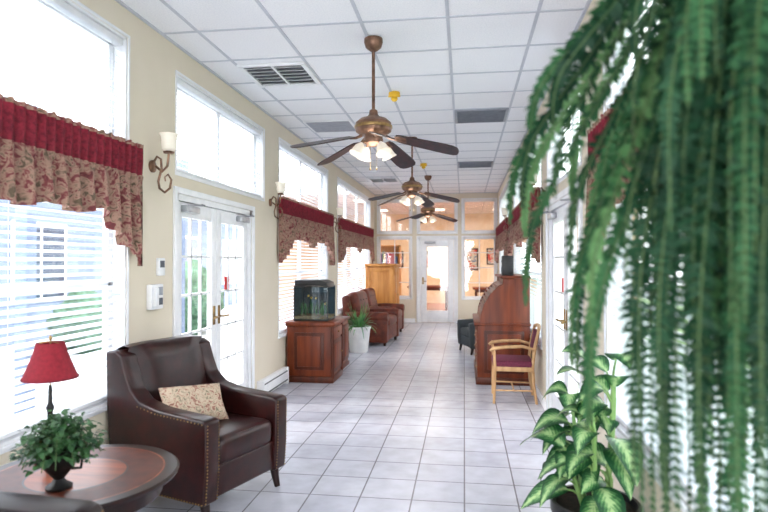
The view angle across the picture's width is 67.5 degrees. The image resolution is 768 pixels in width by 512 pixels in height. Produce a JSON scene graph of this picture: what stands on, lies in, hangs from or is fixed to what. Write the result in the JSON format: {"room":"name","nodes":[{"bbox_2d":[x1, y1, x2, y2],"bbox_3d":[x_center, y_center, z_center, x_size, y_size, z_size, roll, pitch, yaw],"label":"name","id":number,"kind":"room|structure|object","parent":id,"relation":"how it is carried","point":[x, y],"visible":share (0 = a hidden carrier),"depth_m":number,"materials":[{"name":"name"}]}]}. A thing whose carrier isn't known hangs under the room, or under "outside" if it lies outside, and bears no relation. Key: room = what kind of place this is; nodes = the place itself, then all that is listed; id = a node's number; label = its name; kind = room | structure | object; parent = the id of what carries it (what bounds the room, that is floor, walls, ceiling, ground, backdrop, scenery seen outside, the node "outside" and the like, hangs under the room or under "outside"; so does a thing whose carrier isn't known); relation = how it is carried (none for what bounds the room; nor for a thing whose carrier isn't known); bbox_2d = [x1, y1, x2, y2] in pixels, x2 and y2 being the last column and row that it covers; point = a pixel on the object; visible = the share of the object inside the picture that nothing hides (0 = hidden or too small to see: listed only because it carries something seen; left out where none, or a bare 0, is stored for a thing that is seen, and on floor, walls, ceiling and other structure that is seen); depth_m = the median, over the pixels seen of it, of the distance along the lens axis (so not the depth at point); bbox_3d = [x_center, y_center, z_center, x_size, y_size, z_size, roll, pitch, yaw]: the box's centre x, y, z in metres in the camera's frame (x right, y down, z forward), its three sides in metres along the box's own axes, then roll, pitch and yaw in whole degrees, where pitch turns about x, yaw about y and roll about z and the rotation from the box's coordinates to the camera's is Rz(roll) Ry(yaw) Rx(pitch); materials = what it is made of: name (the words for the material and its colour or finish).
{"room":"care facility","nodes":[
{"label":"care facility","id":0,"kind":"room"},
{"bbox_2d":[0,0,373,465],"bbox_3d":[-1.405,-0.031,6.582,0.140,3.200,15.850,0,-1,8],"label":"wall","id":1,"kind":"structure","parent":0,"point":[154,60],"depth_m":4.38,"materials":[{"name":"paint"}]},
{"bbox_2d":[0,208,128,454],"bbox_3d":[-1.971,0.181,2.449,0.160,1.550,2.870,0,-1,8],"label":"window","id":2,"kind":"structure","parent":1,"relation":"in","point":[6,444],"depth_m":3.79,"materials":[{"name":"white paint"}]},
{"bbox_2d":[0,200,121,439],"bbox_3d":[-1.956,0.172,2.446,0.057,1.457,2.770,0,-1,8],"label":"horizontal blinds","id":3,"kind":"object","parent":2,"relation":"attached to","point":[10,430],"visible":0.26,"depth_m":3.22,"materials":[{"name":"white paint"}]},
{"bbox_2d":[0,93,143,265],"bbox_3d":[-1.844,-0.358,2.426,0.100,0.824,2.990,0,-1,8],"label":"window valance","id":4,"kind":"object","parent":1,"relation":"attached to","point":[50,157],"visible":1,"depth_m":3.19,"materials":[{"name":"red fabric"}]},
{"bbox_2d":[30,0,129,139],"bbox_3d":[-1.976,-1.094,2.463,0.150,0.800,2.850,0,-1,8],"label":"window","id":5,"kind":"structure","parent":1,"relation":"in","point":[124,87],"depth_m":3.83,"materials":[{"name":"white paint"}]},
{"bbox_2d":[0,0,122,132],"bbox_3d":[-1.956,-1.098,2.460,0.057,0.717,2.770,0,-1,8],"label":"horizontal blinds","id":6,"kind":"object","parent":5,"relation":"attached to","point":[63,7],"visible":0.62,"depth_m":3.31,"materials":[{"name":"white paint"}]},
{"bbox_2d":[146,284,162,309],"bbox_3d":[-1.639,0.293,4.143,0.070,0.180,0.160,0,-1,8],"label":"intercom","id":7,"kind":"object","parent":1,"relation":"attached to","point":[154,292],"visible":1,"depth_m":4.07,"materials":[{"name":"white paint"}]},
{"bbox_2d":[156,258,164,275],"bbox_3d":[-1.646,0.079,4.242,0.028,0.130,0.090,0,-1,8],"label":"thermostat","id":8,"kind":"object","parent":1,"relation":"attached to","point":[160,262],"visible":1,"depth_m":4.22,"materials":[{"name":"white paint"}]},
{"bbox_2d":[148,132,178,193],"bbox_3d":[-1.577,-0.662,4.134,0.198,0.429,0.136,0,-1,8],"label":"wall sconce","id":9,"kind":"object","parent":1,"relation":"attached to","point":[168,139],"visible":1,"depth_m":4.12,"materials":[{"name":"brown metal"}]},
{"bbox_2d":[172,186,254,388],"bbox_3d":[-1.531,0.510,5.287,0.228,2.090,1.720,0,-1,8],"label":"door","id":10,"kind":"structure","parent":1,"relation":"in","point":[190,206],"depth_m":5.34,"materials":[{"name":"white paint"}]},
{"bbox_2d":[175,70,264,201],"bbox_3d":[-1.554,-1.033,5.488,0.150,0.820,2.020,0,-1,8],"label":"window","id":11,"kind":"structure","parent":1,"relation":"in","point":[260,139],"depth_m":5.49,"materials":[{"name":"white paint"}]},
{"bbox_2d":[177,78,260,196],"bbox_3d":[-1.534,-1.036,5.485,0.057,0.737,1.940,0,-1,8],"label":"horizontal blinds","id":12,"kind":"object","parent":11,"relation":"attached to","point":[182,85],"visible":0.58,"depth_m":5.28,"materials":[{"name":"white paint"}]},
{"bbox_2d":[257,366,288,391],"bbox_3d":[-1.279,1.468,6.676,0.080,0.205,0.908,0,-1,8],"label":"baseboard heater","id":13,"kind":"object","parent":1,"relation":"attached to","point":[269,383],"visible":0.81,"depth_m":6.63,"materials":[{"name":"white paint"}]},
{"bbox_2d":[269,182,286,218],"bbox_3d":[-1.225,-0.636,6.660,0.198,0.429,0.136,0,-1,8],"label":"wall sconce","id":14,"kind":"object","parent":1,"relation":"attached to","point":[280,186],"visible":1,"depth_m":6.64,"materials":[{"name":"glass"}]},
{"bbox_2d":[278,137,327,211],"bbox_3d":[-1.170,-1.034,8.246,0.150,0.800,2.550,0,-1,8],"label":"window","id":15,"kind":"structure","parent":1,"relation":"in","point":[324,181],"depth_m":8.27,"materials":[{"name":"white paint"}]},
{"bbox_2d":[280,142,325,209],"bbox_3d":[-1.150,-1.037,8.244,0.057,0.717,2.470,0,-1,8],"label":"horizontal blinds","id":16,"kind":"object","parent":15,"relation":"attached to","point":[282,146],"visible":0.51,"depth_m":8.15,"materials":[{"name":"white paint"}]},
{"bbox_2d":[278,212,327,338],"bbox_3d":[-1.165,0.241,8.232,0.160,1.550,2.570,0,-1,8],"label":"window","id":17,"kind":"structure","parent":1,"relation":"in","point":[284,333],"depth_m":8.23,"materials":[{"name":"white paint"}]},
{"bbox_2d":[279,241,325,332],"bbox_3d":[-1.150,0.233,8.230,0.057,1.457,2.470,0,-1,8],"label":"horizontal blinds","id":18,"kind":"object","parent":17,"relation":"attached to","point":[284,328],"visible":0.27,"depth_m":7.67,"materials":[{"name":"white paint"}]},
{"bbox_2d":[278,196,334,264],"bbox_3d":[-1.035,-0.284,8.225,0.115,0.852,2.681,0,-1,8],"label":"window valance","id":19,"kind":"object","parent":1,"relation":"attached to","point":[299,221],"visible":0.99,"depth_m":7.73,"materials":[{"name":"red fabric"}]},
{"bbox_2d":[334,208,343,232],"bbox_3d":[-0.783,-0.603,9.829,0.198,0.429,0.136,0,-1,8],"label":"wall sconce","id":20,"kind":"object","parent":1,"relation":"attached to","point":[339,210],"visible":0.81,"depth_m":9.80,"materials":[{"name":"glass"}]},
{"bbox_2d":[337,176,370,227],"bbox_3d":[-0.645,-0.994,12.015,0.150,0.800,3.640,0,-1,8],"label":"window","id":21,"kind":"structure","parent":1,"relation":"in","point":[339,179],"depth_m":12.58,"materials":[{"name":"white paint"}]},
{"bbox_2d":[338,180,368,226],"bbox_3d":[-0.625,-0.998,12.012,0.057,0.717,3.560,0,-1,8],"label":"horizontal blinds","id":22,"kind":"object","parent":21,"relation":"attached to","point":[339,182],"visible":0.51,"depth_m":11.94,"materials":[{"name":"white paint"}]},
{"bbox_2d":[337,227,370,314],"bbox_3d":[-0.640,0.281,12.001,0.160,1.550,3.660,0,-1,8],"label":"window","id":23,"kind":"structure","parent":1,"relation":"in","point":[366,250],"depth_m":11.38,"materials":[{"name":"white paint"}]},
{"bbox_2d":[338,247,368,309],"bbox_3d":[-0.625,0.272,11.999,0.057,1.457,3.560,0,-1,8],"label":"horizontal blinds","id":24,"kind":"object","parent":23,"relation":"attached to","point":[340,307],"visible":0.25,"depth_m":11.71,"materials":[{"name":"white paint"}]},
{"bbox_2d":[338,217,374,262],"bbox_3d":[-0.510,-0.255,11.993,0.107,0.831,3.710,0,-1,8],"label":"window valance","id":25,"kind":"object","parent":1,"relation":"attached to","point":[352,234],"visible":1,"depth_m":11.27,"materials":[{"name":"red fabric"}]},
{"bbox_2d":[279,240,318,316],"bbox_3d":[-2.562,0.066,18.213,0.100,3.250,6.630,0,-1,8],"label":"horizontal blinds","id":26,"kind":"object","parent":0,"point":[302,243],"depth_m":17.11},
{"bbox_2d":[303,120,355,132],"bbox_3d":[-0.652,-1.617,7.186,0.590,0.012,0.580,0,-1,8],"label":"ceiling vent","id":27,"kind":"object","parent":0,"point":[330,125],"depth_m":7.15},
{"bbox_2d":[115,0,591,194],"bbox_3d":[0.174,-1.667,6.380,3.330,0.092,16.090,0,-1,8],"label":"ceiling","id":28,"kind":"structure","parent":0,"point":[442,57],"depth_m":4.85,"materials":[{"name":"tile"}]},
{"bbox_2d":[236,61,321,87],"bbox_3d":[-0.930,-1.630,5.195,0.600,0.028,0.600,0,-1,8],"label":"ceiling vent","id":29,"kind":"object","parent":28,"relation":"in","point":[278,74],"depth_m":5.16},
{"bbox_2d":[290,35,458,169],"bbox_3d":[-0.038,-1.147,4.351,1.200,1.005,1.236,0,-1,8],"label":"ceiling fan","id":30,"kind":"object","parent":28,"relation":"hanging from","point":[373,127],"depth_m":4.31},
{"bbox_2d":[367,177,399,182],"bbox_3d":[-0.005,-1.560,11.831,0.600,0.028,0.600,0,-1,8],"label":"ceiling vent","id":31,"kind":"object","parent":28,"relation":"in","point":[378,179],"depth_m":11.73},
{"bbox_2d":[388,91,399,101],"bbox_3d":[0.103,-1.593,5.758,0.120,0.090,0.116,0,-1,8],"label":"smoke detector","id":32,"kind":"object","parent":28,"relation":"attached to","point":[393,94],"visible":1,"depth_m":5.73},
{"bbox_2d":[368,137,459,210],"bbox_3d":[0.426,-1.111,7.821,1.200,1.005,1.236,0,-1,8],"label":"ceiling fan","id":33,"kind":"object","parent":28,"relation":"hanging from","point":[411,187],"depth_m":7.76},
{"bbox_2d":[396,175,457,226],"bbox_3d":[0.836,-1.074,11.324,1.217,1.005,1.230,0,-1,8],"label":"ceiling fan","id":34,"kind":"object","parent":28,"relation":"hanging from","point":[428,212],"depth_m":11.23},
{"bbox_2d":[458,161,493,167],"bbox_3d":[1.587,-1.585,9.994,0.600,0.016,0.600,0,-1,8],"label":"ceiling vent","id":35,"kind":"object","parent":28,"relation":"in","point":[472,164],"visible":1,"depth_m":9.93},
{"bbox_2d":[454,108,508,123],"bbox_3d":[1.124,-1.620,6.676,0.600,0.016,0.600,0,-1,8],"label":"ceiling vent","id":36,"kind":"object","parent":28,"relation":"in","point":[499,114],"visible":1,"depth_m":6.62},
{"bbox_2d":[504,0,767,511],"bbox_3d":[0.556,-0.548,1.115,0.512,2.274,0.967,0,-1,-24],"label":"hanging fern","id":37,"kind":"object","parent":28,"relation":"hanging from","point":[698,101],"visible":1,"depth_m":0.93,"materials":[{"name":"green plant"}]},
{"bbox_2d":[136,303,571,511],"bbox_3d":[0.835,1.631,9.600,9.000,0.060,22.720,0,-1,8],"label":"floor","id":38,"kind":"structure","parent":0,"point":[407,425],"depth_m":4.81,"materials":[{"name":"tile"}]},
{"bbox_2d":[0,491,103,511],"bbox_3d":[-1.454,0.930,1.474,1.010,1.185,0.923,0,-1,6],"label":"armchair","id":39,"kind":"object","parent":38,"relation":"on","point":[9,501],"visible":1,"depth_m":1.83,"materials":[{"name":"black leather"}]},
{"bbox_2d":[0,444,179,511],"bbox_3d":[-1.304,1.224,2.441,0.820,0.597,0.820,0,-1,8],"label":"round side table","id":40,"kind":"object","parent":38,"relation":"on","point":[123,477],"visible":0.69,"depth_m":2.41,"materials":[{"name":"brown wood"}]},
{"bbox_2d":[20,335,78,463],"bbox_3d":[-1.514,0.644,2.607,0.233,0.567,0.233,0,-1,8],"label":"table lamp","id":41,"kind":"object","parent":40,"relation":"on","point":[50,361],"visible":0.73,"depth_m":2.55,"materials":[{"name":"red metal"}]},
{"bbox_2d":[9,408,109,492],"bbox_3d":[-1.276,0.770,2.279,0.348,0.308,0.336,0,-1,8],"label":"potted plant","id":42,"kind":"object","parent":40,"relation":"on","point":[57,457],"visible":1,"depth_m":2.24,"materials":[{"name":"green plant"}]},
{"bbox_2d":[106,335,286,511],"bbox_3d":[-1.196,1.051,3.740,0.842,0.988,0.769,0,-1,27],"label":"armchair","id":43,"kind":"object","parent":38,"relation":"on","point":[215,456],"visible":0.91,"depth_m":3.55,"materials":[{"name":"brown leather"}]},
{"bbox_2d":[158,383,228,419],"bbox_3d":[-1.214,0.944,3.673,0.427,0.241,0.203,1,-1,-42],"label":"throw pillow","id":44,"kind":"object","parent":43,"relation":"on","point":[206,399],"visible":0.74,"depth_m":3.64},
{"bbox_2d":[285,318,343,382],"bbox_3d":[-0.878,1.200,7.415,0.632,0.755,0.610,0,-1,8],"label":"base cabinet","id":45,"kind":"object","parent":38,"relation":"on","point":[314,348],"visible":0.94,"depth_m":7.14,"materials":[{"name":"brown wood"}]},
{"bbox_2d":[294,279,334,320],"bbox_3d":[-0.892,0.564,7.434,0.440,0.513,0.430,0,-1,8],"label":"aquarium","id":46,"kind":"object","parent":45,"relation":"on","point":[314,299],"visible":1,"depth_m":7.48,"materials":[{"name":"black glass"}]},
{"bbox_2d":[335,316,349,368],"bbox_3d":[-0.821,1.236,8.159,0.540,0.700,0.800,0,-1,8],"label":"base cabinet","id":47,"kind":"object","parent":38,"relation":"on","point":[345,323],"visible":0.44,"depth_m":8.27,"materials":[{"name":"brown wood"}]},
{"bbox_2d":[343,302,375,352],"bbox_3d":[-0.460,1.155,9.565,0.758,0.891,0.772,0,-1,8],"label":"spider plant","id":48,"kind":"object","parent":38,"relation":"on","point":[359,333],"visible":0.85,"depth_m":9.46,"materials":[{"name":"green plant"}]},
{"bbox_2d":[342,290,399,345],"bbox_3d":[-0.243,1.138,10.778,0.878,0.950,1.074,0,-1,14],"label":"leather armchair","id":49,"kind":"object","parent":38,"relation":"on","point":[385,320],"visible":0.75,"depth_m":10.44,"materials":[{"name":"brown leather"}]},
{"bbox_2d":[363,245,400,295],"bbox_3d":[-0.045,0.689,15.614,1.000,1.950,0.330,0,-1,8],"label":"bookshelf","id":50,"kind":"object","parent":38,"relation":"on","point":[386,258],"visible":0.07,"depth_m":15.50,"materials":[{"name":"brown wood"}]},
{"bbox_2d":[360,288,404,331],"bbox_3d":[-0.090,1.151,12.018,0.878,0.950,1.074,0,-1,12],"label":"leather armchair","id":51,"kind":"object","parent":38,"relation":"on","point":[371,296],"visible":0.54,"depth_m":12.13,"materials":[{"name":"brown leather"}]},
{"bbox_2d":[365,264,400,303],"bbox_3d":[-0.013,0.910,13.371,0.702,1.460,1.100,0,-1,8],"label":"armoire","id":52,"kind":"object","parent":38,"relation":"on","point":[383,278],"visible":0.6,"depth_m":12.88,"materials":[{"name":"brown wood"}]},
{"bbox_2d":[407,285,447,310],"bbox_3d":[1.421,1.313,18.165,1.300,0.755,0.900,0,-1,8],"label":"dining table","id":53,"kind":"object","parent":38,"relation":"on","point":[429,287],"visible":0.44,"depth_m":17.73,"materials":[{"name":"brown wood"}]},
{"bbox_2d":[457,318,474,354],"bbox_3d":[1.667,1.186,9.609,0.713,0.840,0.646,0,-1,-12],"label":"armchair","id":54,"kind":"object","parent":38,"relation":"on","point":[465,327],"visible":0.37,"depth_m":9.56,"materials":[{"name":"grey fabric"}]},
{"bbox_2d":[472,287,487,295],"bbox_3d":[3.264,1.300,16.899,1.300,0.755,0.900,0,-1,8],"label":"dining table","id":55,"kind":"object","parent":38,"relation":"on","point":[482,289],"visible":0.3,"depth_m":16.58,"materials":[{"name":"brown wood"}]},
{"bbox_2d":[473,274,530,385],"bbox_3d":[1.532,0.915,7.653,0.680,1.330,1.340,0,-1,8],"label":"desk","id":56,"kind":"object","parent":38,"relation":"on","point":[502,313],"visible":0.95,"depth_m":7.01,"materials":[{"name":"brown wood"}]},
{"bbox_2d":[501,256,513,275],"bbox_3d":[1.547,0.121,7.220,0.148,0.250,0.130,0,-1,8],"label":"loudspeaker","id":57,"kind":"object","parent":56,"relation":"on","point":[507,268],"visible":1,"depth_m":7.15,"materials":[{"name":"black plastic"}]},
{"bbox_2d":[488,323,540,404],"bbox_3d":[1.431,1.152,6.301,0.557,0.832,0.526,0,-1,9],"label":"wooden armchair","id":58,"kind":"object","parent":38,"relation":"on","point":[511,363],"visible":1,"depth_m":6.09,"materials":[{"name":"brown wood"}]},
{"bbox_2d":[519,346,642,511],"bbox_3d":[0.886,0.967,2.604,0.527,1.122,0.646,0,-1,8],"label":"potted dieffenbachia","id":59,"kind":"object","parent":38,"relation":"on","point":[580,460],"visible":0.94,"depth_m":2.56,"materials":[{"name":"green plant"}]},
{"bbox_2d":[282,190,506,214],"bbox_3d":[1.977,-1.600,17.836,9.000,0.086,7.102,0,-1,8],"label":"ceiling","id":60,"kind":"structure","parent":0,"point":[470,207],"depth_m":17.80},
{"bbox_2d":[374,193,497,322],"bbox_3d":[1.276,0.049,14.271,3.330,3.200,0.120,0,-1,8],"label":"wall","id":61,"kind":"structure","parent":0,"point":[466,308],"depth_m":14.20,"materials":[{"name":"paint"}]},
{"bbox_2d":[377,236,411,298],"bbox_3d":[0.267,0.291,14.380,0.890,1.570,0.098,0,-1,8],"label":"window","id":62,"kind":"structure","parent":61,"relation":"in","point":[379,238],"depth_m":14.34,"materials":[{"name":"white paint"}]},
{"bbox_2d":[377,199,411,233],"bbox_3d":[0.267,-0.979,14.393,0.890,0.870,0.098,0,-1,8],"label":"window","id":63,"kind":"structure","parent":61,"relation":"in","point":[379,202],"depth_m":14.38,"materials":[{"name":"white paint"}]},
{"bbox_2d":[404,318,459,322],"bbox_3d":[1.267,1.599,14.188,3.050,0.100,0.015,0,-1,8],"label":"baseboard","id":64,"kind":"structure","parent":61,"relation":"attached to","point":[412,320],"depth_m":14.27,"materials":[{"name":"white paint"}]},
{"bbox_2d":[416,236,457,322],"bbox_3d":[1.317,0.574,14.234,1.020,2.150,0.170,0,-1,8],"label":"door","id":65,"kind":"structure","parent":61,"relation":"in","point":[422,314],"depth_m":14.21,"materials":[{"name":"white paint"}]},
{"bbox_2d":[417,198,457,233],"bbox_3d":[1.317,-0.981,14.246,1.010,0.870,0.098,0,-1,8],"label":"window","id":66,"kind":"structure","parent":61,"relation":"in","point":[455,231],"depth_m":14.19,"materials":[{"name":"white paint"}]},
{"bbox_2d":[461,198,496,233],"bbox_3d":[2.337,-0.982,14.104,0.870,0.870,0.098,0,-1,8],"label":"window","id":67,"kind":"structure","parent":61,"relation":"in","point":[463,200],"depth_m":14.09,"materials":[{"name":"white paint"}]},
{"bbox_2d":[461,236,497,299],"bbox_3d":[2.337,0.288,14.091,0.870,1.570,0.098,0,-1,8],"label":"window","id":68,"kind":"structure","parent":61,"relation":"in","point":[463,297],"depth_m":14.10,"materials":[{"name":"white paint"}]},
{"bbox_2d":[338,213,577,302],"bbox_3d":[2.409,0.094,20.918,9.000,3.250,0.100,0,-1,8],"label":"wall","id":69,"kind":"structure","parent":0,"point":[483,221],"depth_m":20.91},
{"bbox_2d":[350,248,362,277],"bbox_3d":[-0.763,0.173,21.339,1.000,1.300,0.060,0,-1,8],"label":"window","id":70,"kind":"structure","parent":69,"relation":"in","point":[350,248],"depth_m":21.38,"materials":[{"name":"white paint"}]},
{"bbox_2d":[401,251,403,266],"bbox_3d":[0.319,0.121,21.138,0.800,0.600,0.030,0,-1,8],"label":"framed picture","id":71,"kind":"object","parent":69,"relation":"attached to","point":[402,254],"visible":0.24,"depth_m":21.08,"materials":[{"name":"brown wood"}]},
{"bbox_2d":[427,251,436,267],"bbox_3d":[1.557,0.120,20.965,0.750,0.600,0.030,0,-1,8],"label":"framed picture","id":72,"kind":"object","parent":69,"relation":"attached to","point":[431,255],"visible":0.44,"depth_m":20.93,"materials":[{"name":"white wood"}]},
{"bbox_2d":[465,248,477,269],"bbox_3d":[3.093,0.117,20.752,0.600,0.800,0.030,0,-1,8],"label":"framed picture","id":73,"kind":"object","parent":69,"relation":"attached to","point":[471,259],"visible":0.56,"depth_m":20.73,"materials":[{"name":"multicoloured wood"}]},
{"bbox_2d":[487,248,493,264],"bbox_3d":[3.984,0.016,20.629,0.600,0.600,0.030,0,-1,8],"label":"framed picture","id":74,"kind":"object","parent":69,"relation":"attached to","point":[490,256],"visible":0.44,"depth_m":20.64,"materials":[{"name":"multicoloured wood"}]},
{"bbox_2d":[498,0,692,511],"bbox_3d":[1.754,-0.036,6.142,0.140,3.200,15.850,0,-1,8],"label":"wall","id":75,"kind":"structure","parent":0,"point":[540,359],"depth_m":3.96,"materials":[{"name":"paint"}]},
{"bbox_2d":[499,250,503,273],"bbox_3d":[2.520,0.278,11.712,0.160,1.550,3.360,0,-1,8],"label":"window","id":76,"kind":"structure","parent":75,"relation":"in","point":[500,252],"depth_m":13.34,"materials":[{"name":"white paint"}]},
{"bbox_2d":[494,217,508,262],"bbox_3d":[2.394,-0.261,11.740,0.102,0.824,3.410,0,-1,8],"label":"window valance","id":77,"kind":"object","parent":75,"relation":"attached to","point":[501,241],"visible":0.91,"depth_m":11.37,"materials":[{"name":"red fabric"}]},
{"bbox_2d":[499,177,510,223],"bbox_3d":[2.525,-0.997,11.725,0.150,0.800,3.340,0,-1,8],"label":"window","id":78,"kind":"structure","parent":75,"relation":"in","point":[506,185],"depth_m":13.35,"materials":[{"name":"white paint"}]},
{"bbox_2d":[500,183,510,220],"bbox_3d":[2.505,-1.001,11.728,0.057,0.717,3.260,0,-1,8],"label":"horizontal blinds","id":79,"kind":"object","parent":78,"relation":"attached to","point":[503,196],"visible":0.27,"depth_m":12.30,"materials":[{"name":"white paint"}]},
{"bbox_2d":[501,208,508,232],"bbox_3d":[2.094,-0.603,9.812,0.198,0.429,0.136,0,-1,8],"label":"wall sconce","id":80,"kind":"object","parent":75,"relation":"attached to","point":[504,211],"visible":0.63,"depth_m":9.79,"materials":[{"name":"glass"}]},
{"bbox_2d":[507,187,540,262],"bbox_3d":[1.843,-0.287,7.799,0.099,0.855,3.550,0,-1,8],"label":"window valance","id":81,"kind":"object","parent":75,"relation":"attached to","point":[515,235],"visible":0.58,"depth_m":7.48,"materials":[{"name":"red fabric"}]},
{"bbox_2d":[513,217,541,349],"bbox_3d":[1.975,0.237,7.800,0.160,1.550,3.460,0,-1,8],"label":"window","id":82,"kind":"structure","parent":75,"relation":"in","point":[515,248],"depth_m":7.20,"materials":[{"name":"white paint"}]},
{"bbox_2d":[516,249,525,273],"bbox_3d":[2.068,0.080,8.581,0.057,0.363,1.379,0,-1,8],"label":"horizontal blinds","id":83,"kind":"object","parent":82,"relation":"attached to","point":[519,249],"depth_m":8.87,"materials":[{"name":"white paint"}]},
{"bbox_2d":[529,257,540,330],"bbox_3d":[1.832,0.473,6.881,0.057,0.917,1.083,0,-1,8],"label":"horizontal blinds","id":84,"kind":"object","parent":82,"relation":"attached to","point":[535,312],"depth_m":7.03,"materials":[{"name":"white paint"}]},
{"bbox_2d":[513,142,541,208],"bbox_3d":[1.980,-1.038,7.813,0.150,0.800,3.440,0,-1,8],"label":"window","id":85,"kind":"structure","parent":75,"relation":"in","point":[515,201],"depth_m":9.48,"materials":[{"name":"white paint"}]},
{"bbox_2d":[516,135,540,202],"bbox_3d":[1.960,-1.042,7.816,0.057,0.717,3.360,0,-1,8],"label":"horizontal blinds","id":86,"kind":"object","parent":85,"relation":"attached to","point":[538,135],"visible":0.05,"depth_m":6.93,"materials":[{"name":"white paint"}]},
{"bbox_2d":[529,174,545,210],"bbox_3d":[1.545,-0.644,5.870,0.198,0.429,0.136,0,-1,8],"label":"wall sconce","id":87,"kind":"object","parent":75,"relation":"attached to","point":[534,184],"visible":0.44,"depth_m":5.86,"materials":[{"name":"brown metal"}]},
{"bbox_2d":[535,382,545,410],"bbox_3d":[1.677,1.514,6.137,0.015,0.100,15.850,0,-1,8],"label":"baseboard","id":88,"kind":"structure","parent":75,"relation":"attached to","point":[540,396],"depth_m":6.13,"materials":[{"name":"white paint"}]},
{"bbox_2d":[544,183,582,440],"bbox_3d":[1.519,0.506,4.842,0.228,2.090,1.720,0,-1,8],"label":"door","id":89,"kind":"structure","parent":75,"relation":"in","point":[560,281],"depth_m":5.29,"materials":[{"name":"white paint"}]},
{"bbox_2d":[547,62,581,186],"bbox_3d":[1.568,-1.039,4.851,0.150,0.820,1.660,0,-1,8],"label":"window","id":90,"kind":"structure","parent":75,"relation":"in","point":[550,153],"depth_m":5.59,"materials":[{"name":"white paint"}]},
{"bbox_2d":[551,64,579,179],"bbox_3d":[1.548,-1.043,4.854,0.057,0.737,1.580,0,-1,8],"label":"horizontal blinds","id":91,"kind":"object","parent":90,"relation":"attached to","point":[573,121],"visible":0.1,"depth_m":4.82,"materials":[{"name":"white paint"}]},
{"bbox_2d":[603,23,631,113],"bbox_3d":[1.149,-1.101,1.846,0.150,0.800,3.090,0,-1,8],"label":"window","id":92,"kind":"structure","parent":75,"relation":"in","point":[610,100],"depth_m":3.34,"materials":[{"name":"white paint"}]},
{"bbox_2d":[612,53,633,97],"bbox_3d":[1.298,-0.956,3.060,0.057,0.136,0.410,0,-1,8],"label":"horizontal blinds","id":93,"kind":"object","parent":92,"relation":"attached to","point":[630,61],"depth_m":3.15,"materials":[{"name":"white paint"}]},
{"bbox_2d":[615,28,631,57],"bbox_3d":[1.295,-1.125,3.043,0.057,0.124,0.309,0,-1,8],"label":"horizontal blinds","id":94,"kind":"object","parent":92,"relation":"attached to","point":[626,32],"depth_m":3.20,"materials":[{"name":"white paint"}]},
{"bbox_2d":[585,91,660,236],"bbox_3d":[1.017,-0.349,1.871,0.112,0.855,3.180,0,-1,8],"label":"window valance","id":95,"kind":"object","parent":75,"relation":"attached to","point":[596,128],"visible":0.09,"depth_m":3.22,"materials":[{"name":"red fabric"}]},
{"bbox_2d":[603,203,698,511],"bbox_3d":[1.144,0.174,1.833,0.160,1.550,3.110,0,-1,8],"label":"window","id":96,"kind":"structure","parent":75,"relation":"in","point":[610,311],"depth_m":3.33,"materials":[{"name":"white paint"}]},
{"bbox_2d":[611,266,630,353],"bbox_3d":[1.306,0.297,3.105,0.057,0.481,0.383,0,-1,8],"label":"horizontal blinds","id":97,"kind":"object","parent":96,"relation":"attached to","point":[619,339],"depth_m":3.21,"materials":[{"name":"white paint"}]},
{"bbox_2d":[612,360,658,457],"bbox_3d":[1.276,0.701,2.884,0.057,0.389,0.780,0,-1,8],"label":"horizontal blinds","id":98,"kind":"object","parent":96,"relation":"attached to","point":[622,416],"depth_m":3.02,"materials":[{"name":"white paint"}]},
{"bbox_2d":[668,364,702,496],"bbox_3d":[1.181,0.657,2.207,0.057,0.463,0.343,0,-1,8],"label":"horizontal blinds","id":99,"kind":"object","parent":96,"relation":"attached to","point":[683,433],"depth_m":2.27,"materials":[{"name":"white paint"}]},
{"bbox_2d":[703,441,729,510],"bbox_3d":[1.143,0.733,1.928,0.057,0.252,0.202,0,-1,8],"label":"horizontal blinds","id":100,"kind":"object","parent":75,"relation":"attached to","point":[711,476],"depth_m":1.99,"materials":[{"name":"white paint"}]},
{"bbox_2d":[741,423,766,511],"bbox_3d":[1.107,0.633,1.676,0.057,0.273,0.148,0,-1,8],"label":"horizontal blinds","id":101,"kind":"object","parent":75,"relation":"attached to","point":[750,477],"depth_m":1.74,"materials":[{"name":"white paint"}]},
{"label":"outside","id":102,"kind":"structure","parent":0,"visible":0},
{"bbox_2d":[0,304,284,418],"bbox_3d":[-14.306,1.793,14.595,27.630,0.120,55.000,0,-1,8],"label":"ground","id":103,"kind":"structure","parent":102,"point":[230,307],"depth_m":8.95,"materials":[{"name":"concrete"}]},
{"bbox_2d":[14,103,39,413],"bbox_3d":[-3.210,0.144,5.151,0.200,2.980,0.200,0,-1,8],"label":"porch post","id":104,"kind":"object","parent":103,"relation":"on","point":[22,211],"visible":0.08,"depth_m":5.10,"materials":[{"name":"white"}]},
{"bbox_2d":[46,290,101,353],"bbox_3d":[-5.226,1.248,10.317,1.486,1.358,1.504,0,-1,-25],"label":"bush","id":105,"kind":"object","parent":103,"relation":"on","point":[92,291],"visible":0.22,"depth_m":9.82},
{"bbox_2d":[0,199,237,346],"bbox_3d":[-9.020,-0.631,11.360,5.000,4.700,28.800,0,-1,8],"label":"neighboring building","id":106,"kind":"structure","parent":103,"relation":"on","point":[4,209],"depth_m":12.28,"materials":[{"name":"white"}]},
{"bbox_2d":[177,159,188,333],"bbox_3d":[-2.824,0.173,7.924,0.200,2.980,0.200,0,-1,8],"label":"porch post","id":107,"kind":"object","parent":103,"relation":"on","point":[180,160],"visible":0.15,"depth_m":7.92,"materials":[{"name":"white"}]},
{"bbox_2d":[185,259,224,334],"bbox_3d":[-4.445,0.990,12.760,1.747,1.870,1.802,0,-1,22],"label":"bush","id":108,"kind":"object","parent":103,"relation":"on","point":[194,261],"visible":0.11,"depth_m":12.24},
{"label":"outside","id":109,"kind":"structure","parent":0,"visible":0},
{"bbox_2d":[577,299,749,411],"bbox_3d":[17.056,1.747,10.227,29.040,0.120,55.000,0,-1,8],"label":"ground","id":110,"kind":"structure","parent":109,"point":[681,307],"depth_m":11.43,"materials":[{"name":"green plant"}]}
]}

